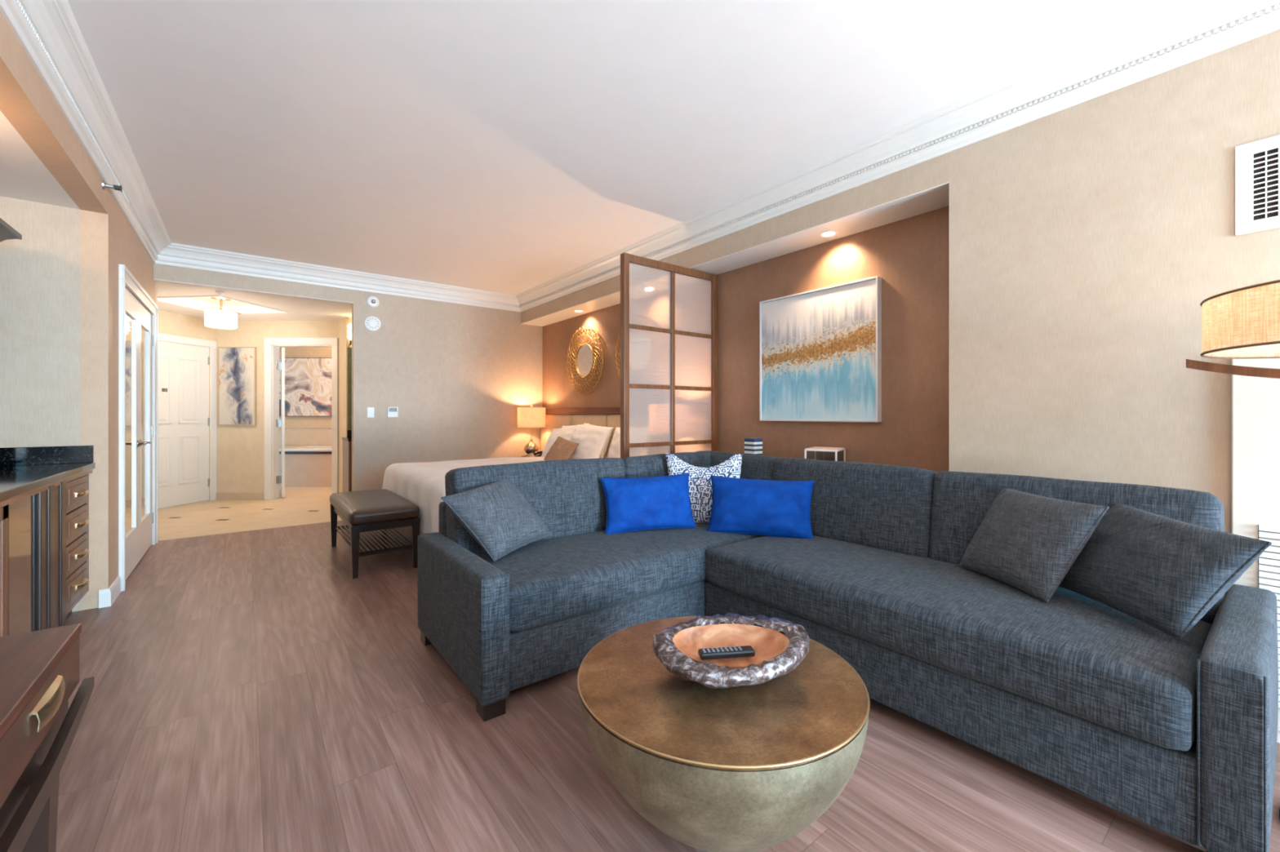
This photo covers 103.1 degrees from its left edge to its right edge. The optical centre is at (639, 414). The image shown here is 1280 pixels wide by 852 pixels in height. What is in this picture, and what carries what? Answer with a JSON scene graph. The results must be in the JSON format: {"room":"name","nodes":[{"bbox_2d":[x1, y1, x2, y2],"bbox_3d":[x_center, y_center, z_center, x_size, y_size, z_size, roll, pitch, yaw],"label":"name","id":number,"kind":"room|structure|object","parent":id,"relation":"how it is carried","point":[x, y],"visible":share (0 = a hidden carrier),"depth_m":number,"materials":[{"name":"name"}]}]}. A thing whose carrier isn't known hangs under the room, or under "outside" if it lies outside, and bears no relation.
{"room":"hotel room","nodes":[
{"label":"hotel room","id":0,"kind":"room"},
{"bbox_2d":[0,195,79,612],"bbox_3d":[-3.740,-0.200,2.946,0.700,2.800,0.120,0,0,-38],"label":"wall","id":1,"kind":"structure","parent":0,"point":[40,272],"depth_m":3.01,"materials":[{"name":"beige paint"}]},
{"bbox_2d":[0,111,79,209],"bbox_3d":[-0.849,-1.280,-0.684,0.580,0.050,9.160,0,0,-38],"label":"ceiling","id":2,"kind":"structure","parent":0,"point":[23,175],"depth_m":2.66,"materials":[{"name":"paint"}]},
{"bbox_2d":[0,11,155,610],"bbox_3d":[-1.219,-0.200,0.364,0.120,2.800,11.270,0,0,-38],"label":"wall","id":3,"kind":"structure","parent":0,"point":[108,240],"depth_m":3.15,"materials":[{"name":"beige paint"}]},
{"bbox_2d":[98,576,120,608],"bbox_3d":[-3.433,1.145,3.295,0.054,0.110,0.324,0,0,-38],"label":"baseboard","id":4,"kind":"structure","parent":3,"relation":"attached to","point":[107,597],"depth_m":3.18,"materials":[{"name":"white paint"}]},
{"bbox_2d":[102,180,122,192],"bbox_3d":[-3.209,-1.385,3.092,0.079,0.060,0.060,0,0,-38],"label":"sprinkler","id":5,"kind":"object","parent":3,"relation":"attached to","point":[104,185],"visible":1,"depth_m":3.08,"materials":[{"name":"metal"}]},
{"bbox_2d":[125,287,146,579],"bbox_3d":[-3.801,0.137,3.808,0.093,2.106,0.740,0,0,-38],"label":"door","id":6,"kind":"structure","parent":3,"relation":"in","point":[132,442],"depth_m":3.89,"materials":[{"name":"white paint"}]},
{"bbox_2d":[118,264,157,591],"bbox_3d":[-4.025,0.090,4.104,0.030,2.220,1.660,0,0,-38],"label":"door frame","id":7,"kind":"structure","parent":3,"relation":"attached to","point":[126,279],"depth_m":3.48,"materials":[{"name":"white paint"}]},
{"bbox_2d":[138,302,153,561],"bbox_3d":[-4.257,0.137,4.395,0.093,2.106,0.740,0,0,-38],"label":"door","id":8,"kind":"structure","parent":3,"relation":"in","point":[145,337],"depth_m":4.39,"materials":[{"name":"white paint"}]},
{"bbox_2d":[155,282,157,305],"bbox_3d":[-5.014,-0.200,4.628,0.890,2.800,0.120,0,0,-38],"label":"wall","id":9,"kind":"structure","parent":0,"point":[156,283],"depth_m":4.90,"materials":[{"name":"paint"}]},
{"bbox_2d":[157,309,215,500],"bbox_3d":[-6.165,-0.200,6.424,0.120,2.800,1.550,0,0,8],"label":"wall","id":10,"kind":"structure","parent":0,"point":[171,323],"depth_m":6.78,"materials":[{"name":"paint"}]},
{"bbox_2d":[157,340,209,508],"bbox_3d":[-6.098,0.125,6.654,0.064,2.130,0.926,0,0,9],"label":"door","id":11,"kind":"structure","parent":10,"relation":"in","point":[183,370],"depth_m":6.75,"materials":[{"name":"white paint"}]},
{"bbox_2d":[157,333,216,500],"bbox_3d":[-6.063,0.085,6.642,0.020,2.230,1.090,0,0,8],"label":"door frame","id":12,"kind":"structure","parent":10,"relation":"attached to","point":[162,337],"depth_m":7.11,"materials":[{"name":"white paint"}]},
{"bbox_2d":[157,282,351,320],"bbox_3d":[-4.759,-1.380,6.788,4.200,0.100,3.240,0,0,-38],"label":"ceiling","id":13,"kind":"structure","parent":0,"point":[298,309],"depth_m":6.33,"materials":[{"name":"paint"}]},
{"bbox_2d":[215,291,224,296],"bbox_3d":[-4.556,-1.307,5.515,0.080,0.046,0.080,0,0,-38],"label":"sprinkler","id":14,"kind":"object","parent":13,"relation":"attached to","point":[220,293],"visible":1,"depth_m":5.50,"materials":[{"name":"white plastic"}]},
{"bbox_2d":[200,297,240,328],"bbox_3d":[-5.089,-1.246,6.177,0.309,0.368,0.309,0,0,-15],"label":"ceiling light","id":15,"kind":"object","parent":13,"relation":"attached to","point":[220,319],"visible":0.88,"depth_m":6.09,"materials":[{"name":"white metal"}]},
{"bbox_2d":[157,295,288,314],"bbox_3d":[-5.089,-1.330,6.177,0.968,0.021,0.961,0,0,7],"label":"trim","id":16,"kind":"structure","parent":13,"relation":"attached to","point":[160,300],"depth_m":6.13,"materials":[{"name":"white paint"}]},
{"bbox_2d":[215,320,338,493],"bbox_3d":[-5.125,-0.200,7.243,1.740,2.800,0.120,0,0,0],"label":"wall","id":17,"kind":"structure","parent":0,"point":[240,449],"depth_m":7.18,"materials":[{"name":"paint"}]},
{"bbox_2d":[217,346,257,425],"bbox_3d":[-5.670,-0.400,7.163,0.520,1.100,0.040,0,0,0],"label":"painting","id":18,"kind":"object","parent":17,"relation":"attached to","point":[237,366],"visible":1,"depth_m":7.15,"materials":[{"name":"multicoloured paper"}]},
{"bbox_2d":[216,492,264,499],"bbox_3d":[-5.645,1.150,7.176,0.700,0.100,0.014,0,0,0],"label":"baseboard","id":19,"kind":"structure","parent":17,"relation":"attached to","point":[220,495],"depth_m":7.17,"materials":[{"name":"wood"}]},
{"bbox_2d":[275,347,284,497],"bbox_3d":[-5.354,0.113,7.618,0.101,2.154,0.844,0,0,-31],"label":"door","id":20,"kind":"structure","parent":17,"relation":"in","point":[279,366],"depth_m":7.31,"materials":[{"name":"white paint"}]},
{"bbox_2d":[264,337,337,499],"bbox_3d":[-4.779,0.058,7.232,1.032,2.284,0.142,0,0,0],"label":"door frame","id":21,"kind":"structure","parent":17,"relation":"attached to","point":[272,345],"depth_m":7.16,"materials":[{"name":"white paint"}]},
{"bbox_2d":[279,346,331,426],"bbox_3d":[-5.545,-0.200,9.233,3.900,2.800,0.100,0,0,0],"label":"wall","id":22,"kind":"structure","parent":0,"point":[290,352],"depth_m":9.18,"materials":[{"name":"paint"}]},
{"bbox_2d":[279,357,331,416],"bbox_3d":[-5.875,-0.495,9.143,1.620,1.050,0.040,0,0,0],"label":"painting","id":23,"kind":"object","parent":22,"relation":"attached to","point":[308,380],"visible":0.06,"depth_m":9.13,"materials":[{"name":"paper"}]},
{"bbox_2d":[279,426,331,446],"bbox_3d":[-5.595,0.463,9.165,3.800,0.475,0.035,0,0,0],"label":"tile","id":24,"kind":"structure","parent":22,"relation":"attached to","point":[294,436],"depth_m":9.16,"materials":[{"name":"beige tile"}]},
{"bbox_2d":[338,317,346,493],"bbox_3d":[-4.114,-0.200,7.141,0.174,2.800,0.428,0,0,-38],"label":"wall","id":25,"kind":"structure","parent":0,"point":[343,322],"depth_m":7.07,"materials":[{"name":"paint"}]},
{"bbox_2d":[347,323,351,345],"bbox_3d":[-3.941,-1.095,6.925,0.080,0.290,0.115,0,0,-38],"label":"wall sconce","id":26,"kind":"object","parent":25,"relation":"attached to","point":[349,326],"visible":0.74,"depth_m":6.88,"materials":[{"name":"white metal"}]},
{"bbox_2d":[153,263,542,491],"bbox_3d":[-2.957,-0.200,6.072,4.130,2.800,0.120,0,0,-38],"label":"wall","id":27,"kind":"structure","parent":0,"point":[457,376],"depth_m":6.26,"materials":[{"name":"beige paint"}]},
{"bbox_2d":[153,279,353,305],"bbox_3d":[-3.938,-1.268,5.311,1.647,0.005,0.120,0,0,-38],"label":"wall","id":28,"kind":"structure","parent":27,"relation":"attached to","point":[155,280],"depth_m":5.23,"materials":[{"name":"paint"}]},
{"bbox_2d":[367,407,373,417],"bbox_3d":[-3.109,-0.025,5.870,0.073,0.120,0.012,0,0,-38],"label":"light switch","id":29,"kind":"object","parent":27,"relation":"attached to","point":[370,410],"visible":1,"depth_m":5.87,"materials":[{"name":"white plastic"}]},
{"bbox_2d":[364,315,381,331],"bbox_3d":[-3.088,-1.052,5.874,0.176,0.176,0.032,0,0,-38],"label":"wall speaker","id":30,"kind":"object","parent":27,"relation":"attached to","point":[371,323],"visible":1,"depth_m":5.86,"materials":[{"name":"white plastic"}]},
{"bbox_2d":[366,296,379,307],"bbox_3d":[-3.076,-1.305,5.867,0.136,0.136,0.058,0,0,-38],"label":"fire alarm","id":31,"kind":"object","parent":27,"relation":"attached to","point":[371,301],"visible":1,"depth_m":5.86,"materials":[{"name":"white plastic"}]},
{"bbox_2d":[386,407,398,417],"bbox_3d":[-2.921,-0.028,6.005,0.115,0.125,0.030,0,0,-38],"label":"thermostat","id":32,"kind":"object","parent":27,"relation":"attached to","point":[392,412],"visible":1,"depth_m":5.99,"materials":[{"name":"white plastic"}]},
{"bbox_2d":[346,317,351,430],"bbox_3d":[-3.491,-0.200,7.429,1.410,2.800,0.120,0,0,-38],"label":"wall","id":33,"kind":"structure","parent":0,"point":[348,319],"depth_m":6.96,"materials":[{"name":"paint"}]},
{"bbox_2d":[347,347,351,429],"bbox_3d":[-3.562,-0.360,7.288,1.095,1.120,0.013,0,0,-38],"label":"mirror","id":34,"kind":"object","parent":33,"relation":"attached to","point":[349,349],"visible":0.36,"depth_m":6.96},
{"bbox_2d":[66,0,1184,295],"bbox_3d":[0.097,-1.650,1.385,5.010,0.100,11.270,0,0,-38],"label":"ceiling","id":35,"kind":"structure","parent":0,"point":[509,147],"depth_m":2.61,"materials":[{"name":"paint"}]},
{"bbox_2d":[55,487,1279,851],"bbox_3d":[-2.263,1.250,3.244,6.800,0.100,17.100,0,0,-38],"label":"floor","id":36,"kind":"structure","parent":0,"point":[251,693],"depth_m":1.83,"materials":[{"name":"wood"}]},
{"bbox_2d":[0,469,92,636],"bbox_3d":[-2.745,0.767,1.832,0.665,0.865,2.820,0,0,-38],"label":"base cabinet","id":37,"kind":"object","parent":36,"relation":"on","point":[44,531],"visible":0.77,"depth_m":2.39,"materials":[{"name":"brown wood"}]},
{"bbox_2d":[0,445,95,502],"bbox_3d":[-2.752,0.263,1.825,0.643,0.145,2.857,0,0,-38],"label":"countertop","id":38,"kind":"structure","parent":37,"relation":"on","point":[23,470],"depth_m":2.91,"materials":[{"name":"black stone"}]},
{"bbox_2d":[0,623,93,851],"bbox_3d":[-0.960,0.825,-0.096,1.106,0.750,2.225,0,0,-38],"label":"dresser","id":39,"kind":"object","parent":36,"relation":"on","point":[39,669],"visible":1,"depth_m":0.89,"materials":[{"name":"brown wood"}]},
{"bbox_2d":[168,507,319,520],"bbox_3d":[-4.757,1.200,6.127,1.429,0.003,0.726,0,0,9],"label":"tile","id":40,"kind":"object","parent":36,"relation":"on","point":[219,508],"depth_m":6.30,"materials":[{"name":"brown tile"}]},
{"bbox_2d":[279,446,331,487],"bbox_3d":[-5.195,0.861,8.780,2.800,0.677,0.725,0,0,0],"label":"bathtub","id":41,"kind":"object","parent":36,"relation":"on","point":[304,466],"visible":0.21,"depth_m":8.44,"materials":[{"name":"tile"}]},
{"bbox_2d":[342,440,351,492],"bbox_3d":[-3.340,0.770,7.096,1.340,0.860,0.551,0,0,-38],"label":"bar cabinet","id":42,"kind":"object","parent":36,"relation":"on","point":[347,446],"visible":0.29,"depth_m":6.58,"materials":[{"name":"brown wood"}]},
{"bbox_2d":[342,430,351,441],"bbox_3d":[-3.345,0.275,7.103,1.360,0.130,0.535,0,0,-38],"label":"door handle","id":43,"kind":"structure","parent":42,"relation":"on","point":[348,437],"depth_m":6.92,"materials":[{"name":"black metal"}]},
{"bbox_2d":[329,488,420,578],"bbox_3d":[-2.274,0.949,4.311,0.498,0.503,1.208,0,0,-38],"label":"bench","id":44,"kind":"object","parent":36,"relation":"on","point":[382,510],"visible":1,"depth_m":3.97,"materials":[{"name":"brown leather"}]},
{"bbox_2d":[335,524,413,556],"bbox_3d":[-2.274,1.035,4.311,0.430,0.030,1.140,0,0,-38],"label":"slatted shelf","id":45,"kind":"object","parent":44,"relation":"attached to","point":[397,547],"depth_m":4.09,"materials":[{"name":"brown wood"}]},
{"bbox_2d":[382,456,570,542],"bbox_3d":[-1.221,0.850,5.134,2.157,0.700,2.053,0,0,-38],"label":"bed","id":46,"kind":"object","parent":36,"relation":"on","point":[422,484],"visible":0.25,"depth_m":4.57,"materials":[{"name":"white fabric"}]},
{"bbox_2d":[541,426,576,457],"bbox_3d":[-0.932,0.325,5.985,0.255,0.404,0.620,0,0,-41],"label":"bed pillow","id":47,"kind":"object","parent":46,"relation":"on","point":[566,433],"visible":0.51,"depth_m":5.97,"materials":[{"name":"white fabric"}]},
{"bbox_2d":[543,435,578,460],"bbox_3d":[-0.850,0.400,5.465,0.396,0.324,0.194,0,0,40],"label":"accent pillow","id":48,"kind":"object","parent":46,"relation":"on","point":[562,448],"visible":0.77,"depth_m":5.41,"materials":[{"name":"beige fabric"}]},
{"bbox_2d":[561,423,589,428],"bbox_3d":[-0.844,0.310,6.179,0.230,0.416,0.633,0,0,-38],"label":"bed pillow","id":49,"kind":"object","parent":46,"relation":"on","point":[585,424],"visible":0.18,"depth_m":6.19,"materials":[{"name":"white fabric"}]},
{"bbox_2d":[569,424,611,459],"bbox_3d":[-0.584,0.315,5.520,0.264,0.407,0.654,0,0,-38],"label":"bed pillow","id":50,"kind":"object","parent":46,"relation":"on","point":[592,441],"visible":0.69,"depth_m":5.37,"materials":[{"name":"white fabric"}]},
{"bbox_2d":[583,422,613,457],"bbox_3d":[-0.543,0.310,5.805,0.217,0.422,0.653,0,0,-38],"label":"bed pillow","id":51,"kind":"object","parent":46,"relation":"on","point":[604,450],"visible":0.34,"depth_m":5.58,"materials":[{"name":"white fabric"}]},
{"bbox_2d":[606,427,620,457],"bbox_3d":[-0.111,0.315,5.204,0.230,0.398,0.660,0,0,-38],"label":"bed pillow","id":52,"kind":"object","parent":46,"relation":"on","point":[614,451],"visible":0.26,"depth_m":5.27,"materials":[{"name":"white fabric"}]},
{"bbox_2d":[620,253,717,457],"bbox_3d":[0.271,-0.022,4.238,1.033,2.445,0.055,0,0,-38],"label":"divider","id":53,"kind":"object","parent":36,"relation":"on","point":[668,312],"visible":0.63,"depth_m":4.20,"materials":[{"name":"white glass"}]},
{"bbox_2d":[577,616,870,851],"bbox_3d":[0.230,0.981,1.515,0.829,0.438,0.829,0,0,-38],"label":"coffee table","id":54,"kind":"object","parent":36,"relation":"on","point":[742,768],"visible":0.91,"depth_m":1.23,"materials":[{"name":"gold metal"}]},
{"bbox_2d":[577,690,868,851],"bbox_3d":[0.230,0.988,1.515,0.824,0.425,0.824,0,0,-38],"label":"table base","id":55,"kind":"object","parent":54,"relation":"attached to","point":[712,771],"depth_m":1.19,"materials":[{"name":"gold metal"}]},
{"bbox_2d":[652,612,809,688],"bbox_3d":[0.274,0.700,1.497,0.473,0.124,0.341,0,0,0],"label":"decorative bowl","id":56,"kind":"object","parent":54,"relation":"on","point":[780,646],"visible":0.93,"depth_m":1.50,"materials":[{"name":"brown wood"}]},
{"bbox_2d":[697,645,755,660],"bbox_3d":[0.253,0.695,1.488,0.164,0.022,0.038,0,0,-8],"label":"remote control","id":57,"kind":"object","parent":56,"relation":"in","point":[738,651],"visible":1,"depth_m":1.48,"materials":[{"name":"black plastic"}]},
{"bbox_2d":[417,451,1278,851],"bbox_3d":[0.552,0.734,2.296,2.264,0.933,2.889,0,0,-38],"label":"sectional sofa","id":58,"kind":"object","parent":36,"relation":"on","point":[1073,691],"visible":0.73,"depth_m":1.99,"materials":[{"name":"fabric"}]},
{"bbox_2d":[440,480,552,561],"bbox_3d":[-0.715,0.521,2.599,0.271,0.355,0.525,0,0,33],"label":"throw pillow","id":59,"kind":"object","parent":58,"relation":"on","point":[496,515],"visible":0.98,"depth_m":2.50,"materials":[{"name":"fabric"}]},
{"bbox_2d":[444,457,625,553],"bbox_3d":[-0.556,0.509,2.975,1.094,0.483,0.272,0,0,-38],"label":"cushion","id":60,"kind":"object","parent":58,"relation":"on","point":[568,495],"depth_m":2.89,"materials":[{"name":"fabric"}]},
{"bbox_2d":[474,523,766,631],"bbox_3d":[-0.016,0.805,2.917,1.877,0.227,0.767,0,0,-38],"label":"seat cushion","id":61,"kind":"object","parent":58,"relation":"on","point":[557,581],"depth_m":2.46,"materials":[{"name":"fabric"}]},
{"bbox_2d":[600,473,696,534],"bbox_3d":[0.054,0.535,3.080,0.574,0.330,0.190,0,0,-14],"label":"throw pillow","id":62,"kind":"object","parent":58,"relation":"on","point":[635,504],"visible":1,"depth_m":3.02,"materials":[{"name":"blue fabric"}]},
{"bbox_2d":[620,452,710,478],"bbox_3d":[0.202,0.510,3.563,0.845,0.484,0.274,0,0,-38],"label":"cushion","id":63,"kind":"object","parent":58,"relation":"on","point":[651,465],"depth_m":3.38,"materials":[{"name":"fabric"}]},
{"bbox_2d":[665,453,742,523],"bbox_3d":[0.420,0.490,3.320,0.509,0.463,0.172,0,0,3],"label":"throw pillow","id":64,"kind":"object","parent":58,"relation":"on","point":[700,495],"visible":0.44,"depth_m":3.30,"materials":[{"name":"white fabric"}]},
{"bbox_2d":[695,451,778,480],"bbox_3d":[0.670,0.510,3.607,0.233,0.482,0.808,0,0,-38],"label":"cushion","id":65,"kind":"object","parent":58,"relation":"on","point":[755,467],"depth_m":3.41,"materials":[{"name":"fabric"}]},
{"bbox_2d":[706,475,813,538],"bbox_3d":[0.707,0.545,3.004,0.611,0.340,0.184,0,0,18],"label":"throw pillow","id":66,"kind":"object","parent":58,"relation":"on","point":[778,508],"visible":0.96,"depth_m":2.95,"materials":[{"name":"blue fabric"}]},
{"bbox_2d":[773,457,939,557],"bbox_3d":[1.196,0.511,2.929,0.276,0.485,0.966,0,0,-38],"label":"cushion","id":67,"kind":"object","parent":58,"relation":"on","point":[886,508],"depth_m":2.71,"materials":[{"name":"fabric"}]},
{"bbox_2d":[706,535,1213,751],"bbox_3d":[1.199,0.805,2.264,0.824,0.230,1.786,0,0,-38],"label":"seat cushion","id":68,"kind":"object","parent":58,"relation":"on","point":[1076,660],"depth_m":1.77,"materials":[{"name":"fabric"}]},
{"bbox_2d":[958,488,1109,602],"bbox_3d":[1.558,0.505,2.060,0.228,0.367,0.516,0,0,-4],"label":"throw pillow","id":69,"kind":"object","parent":58,"relation":"on","point":[1028,543],"visible":1,"depth_m":1.96,"materials":[{"name":"fabric"}]},
{"bbox_2d":[928,471,1225,622],"bbox_3d":[1.781,0.510,2.176,0.269,0.482,0.947,0,0,-38],"label":"cushion","id":70,"kind":"object","parent":58,"relation":"on","point":[959,502],"depth_m":2.20,"materials":[{"name":"fabric"}]},
{"bbox_2d":[1058,502,1271,640],"bbox_3d":[1.732,0.510,1.761,0.254,0.347,0.584,0,0,5],"label":"throw pillow","id":71,"kind":"object","parent":58,"relation":"on","point":[1164,573],"visible":0.82,"depth_m":1.63,"materials":[{"name":"fabric"}]},
{"bbox_3d":[-1.383,0.883,6.710,0.500,0.635,0.560,0,0,-38],"label":"nightstand","id":72,"kind":"object","parent":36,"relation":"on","visible":0},
{"bbox_2d":[517,404,545,453],"bbox_3d":[-1.455,0.215,6.819,0.370,0.700,0.370,0,0,-38],"label":"table lamp","id":73,"kind":"object","parent":72,"relation":"on","point":[527,417],"visible":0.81,"depth_m":6.67,"materials":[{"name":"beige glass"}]},
{"bbox_2d":[520,450,542,457],"bbox_3d":[-1.375,0.514,6.512,0.225,0.100,0.180,0,0,32],"label":"telephone","id":74,"kind":"object","parent":72,"relation":"on","point":[538,454],"visible":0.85,"depth_m":6.48,"materials":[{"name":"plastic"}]},
{"bbox_3d":[1.173,0.785,3.631,0.335,0.830,1.700,0,0,-38],"label":"console table","id":75,"kind":"object","parent":36,"relation":"on","visible":0},
{"bbox_2d":[744,437,762,455],"bbox_3d":[0.887,0.277,3.979,0.100,0.185,0.100,0,0,-38],"label":"canister","id":76,"kind":"object","parent":75,"relation":"on","point":[753,446],"visible":0.66,"depth_m":3.94,"materials":[{"name":"blue ceramic"}]},
{"bbox_2d":[804,446,845,461],"bbox_3d":[1.276,0.300,3.502,0.210,0.139,0.250,0,0,34],"label":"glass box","id":77,"kind":"object","parent":75,"relation":"on","point":[815,449],"visible":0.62,"depth_m":3.46,"materials":[{"name":"white"}]},
{"bbox_2d":[520,29,1279,533],"bbox_3d":[1.951,-0.200,2.747,0.450,2.800,11.150,0,0,-38],"label":"wall","id":78,"kind":"structure","parent":0,"point":[1088,240],"depth_m":2.26,"materials":[{"name":"beige paint"}]},
{"bbox_2d":[573,310,583,312],"bbox_3d":[-0.740,-1.249,6.134,0.124,0.004,0.124,0,0,-38],"label":"recessed light","id":79,"kind":"object","parent":78,"relation":"attached to","point":[576,311],"visible":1,"depth_m":6.14,"materials":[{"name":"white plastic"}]},
{"bbox_2d":[0,0,1279,311],"bbox_3d":[0.288,-1.508,1.521,3.680,0.185,11.050,0,0,-38],"label":"crown molding","id":80,"kind":"structure","parent":78,"relation":"attached to","point":[1185,32],"depth_m":2.68,"materials":[{"name":"white paint"}]},
{"bbox_2d":[520,182,949,326],"bbox_3d":[0.142,-1.253,4.980,0.330,0.004,5.404,0,0,-38],"label":"soffit","id":81,"kind":"structure","parent":78,"relation":"attached to","point":[936,197],"depth_m":3.60,"materials":[{"name":"white paint"}]},
{"bbox_2d":[542,205,949,471],"bbox_3d":[0.320,-0.200,5.118,0.120,2.800,5.404,0,0,-38],"label":"wall niche","id":82,"kind":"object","parent":78,"relation":"in","point":[910,255],"visible":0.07,"depth_m":3.56,"materials":[{"name":"brown paint"}]},
{"bbox_2d":[540,407,620,457],"bbox_3d":[-0.397,0.383,5.897,0.062,0.935,3.285,0,0,-38],"label":"headboard","id":83,"kind":"object","parent":82,"relation":"attached to","point":[555,418],"visible":0.26,"depth_m":6.31,"materials":[{"name":"beige fabric"}]},
{"bbox_2d":[565,325,603,394],"bbox_3d":[-0.689,-0.670,6.262,0.049,0.844,0.844,0,0,-38],"label":"wall mirror","id":84,"kind":"object","parent":82,"relation":"attached to","point":[584,359],"visible":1,"depth_m":6.25,"materials":[{"name":"gold metal"}]},
{"bbox_2d":[576,344,595,376],"bbox_3d":[-0.675,-0.670,6.272,0.014,0.410,0.410,0,0,-38],"label":"mirror glass","id":85,"kind":"object","parent":84,"relation":"attached to","point":[585,358],"depth_m":6.27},
{"bbox_2d":[614,332,620,377],"bbox_3d":[-0.015,-0.670,5.392,0.049,0.844,0.844,0,0,-38],"label":"wall mirror","id":86,"kind":"object","parent":82,"relation":"attached to","point":[619,338],"visible":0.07,"depth_m":5.67,"materials":[{"name":"gold metal"}]},
{"bbox_2d":[759,275,881,422],"bbox_3d":[1.282,-0.430,3.735,0.055,0.960,0.970,0,0,-38],"label":"painting","id":87,"kind":"object","parent":82,"relation":"attached to","point":[820,349],"visible":1,"depth_m":3.66,"materials":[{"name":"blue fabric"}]},
{"bbox_2d":[818,231,838,237],"bbox_3d":[1.303,-1.249,3.517,0.124,0.004,0.124,0,0,-38],"label":"recessed light","id":88,"kind":"object","parent":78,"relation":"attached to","point":[827,233],"visible":1,"depth_m":3.51,"materials":[{"name":"white glass"}]},
{"bbox_2d":[1231,358,1279,731],"bbox_3d":[2.450,0.468,1.710,0.030,1.375,0.600,0,0,-38],"label":"window","id":89,"kind":"structure","parent":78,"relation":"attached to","point":[1255,401],"depth_m":1.89,"materials":[{"name":"glass"}]},
{"bbox_2d":[1235,134,1279,235],"bbox_3d":[2.391,-0.855,1.806,0.008,0.340,0.362,0,0,-38],"label":"air vent","id":90,"kind":"object","parent":78,"relation":"in","point":[1257,176],"visible":1,"depth_m":1.91,"materials":[{"name":"white plastic"}]},
{"bbox_2d":[1253,146,1279,217],"bbox_3d":[2.391,-0.855,1.806,0.006,0.250,0.272,0,0,-38],"label":"grille","id":91,"kind":"object","parent":90,"relation":"attached to","point":[1266,162],"depth_m":1.89,"materials":[{"name":"white plastic"}]},
{"bbox_2d":[1276,730,1279,742],"bbox_3d":[1.027,1.145,2.170,2.377,0.110,11.170,0,0,-38],"label":"baseboard","id":92,"kind":"structure","parent":78,"relation":"attached to","point":[1278,731],"depth_m":1.86,"materials":[{"name":"white paint"}]},
{"bbox_2d":[1186,359,1279,378],"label":"floor lamp","id":93,"kind":"object","parent":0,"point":[1191,364],"depth_m":1.58,"materials":[{"name":"brown wood"}]},
{"bbox_2d":[1200,280,1279,359],"label":"lampshade","id":94,"kind":"object","parent":93,"relation":"attached to","point":[1242,323],"depth_m":1.45,"materials":[{"name":"white fabric"}]},
{"bbox_2d":[1211,343,1279,354],"bbox_3d":[2.028,-0.206,1.383,0.658,0.004,0.658,0,0,-38],"label":"diffuser","id":95,"kind":"object","parent":93,"relation":"attached to","point":[1270,348],"depth_m":1.56,"materials":[{"name":"white plastic"}]},
{"bbox_3d":[-1.126,-0.200,-0.898,0.120,2.800,9.160,0,0,-38],"label":"wall","id":96,"kind":"structure","parent":0,"visible":0},
{"bbox_2d":[0,217,22,242],"bbox_3d":[-2.956,-0.545,1.890,0.404,0.890,2.001,0,0,-38],"label":"upper cabinet","id":97,"kind":"object","parent":96,"relation":"attached to","point":[6,232],"visible":1,"depth_m":2.69,"materials":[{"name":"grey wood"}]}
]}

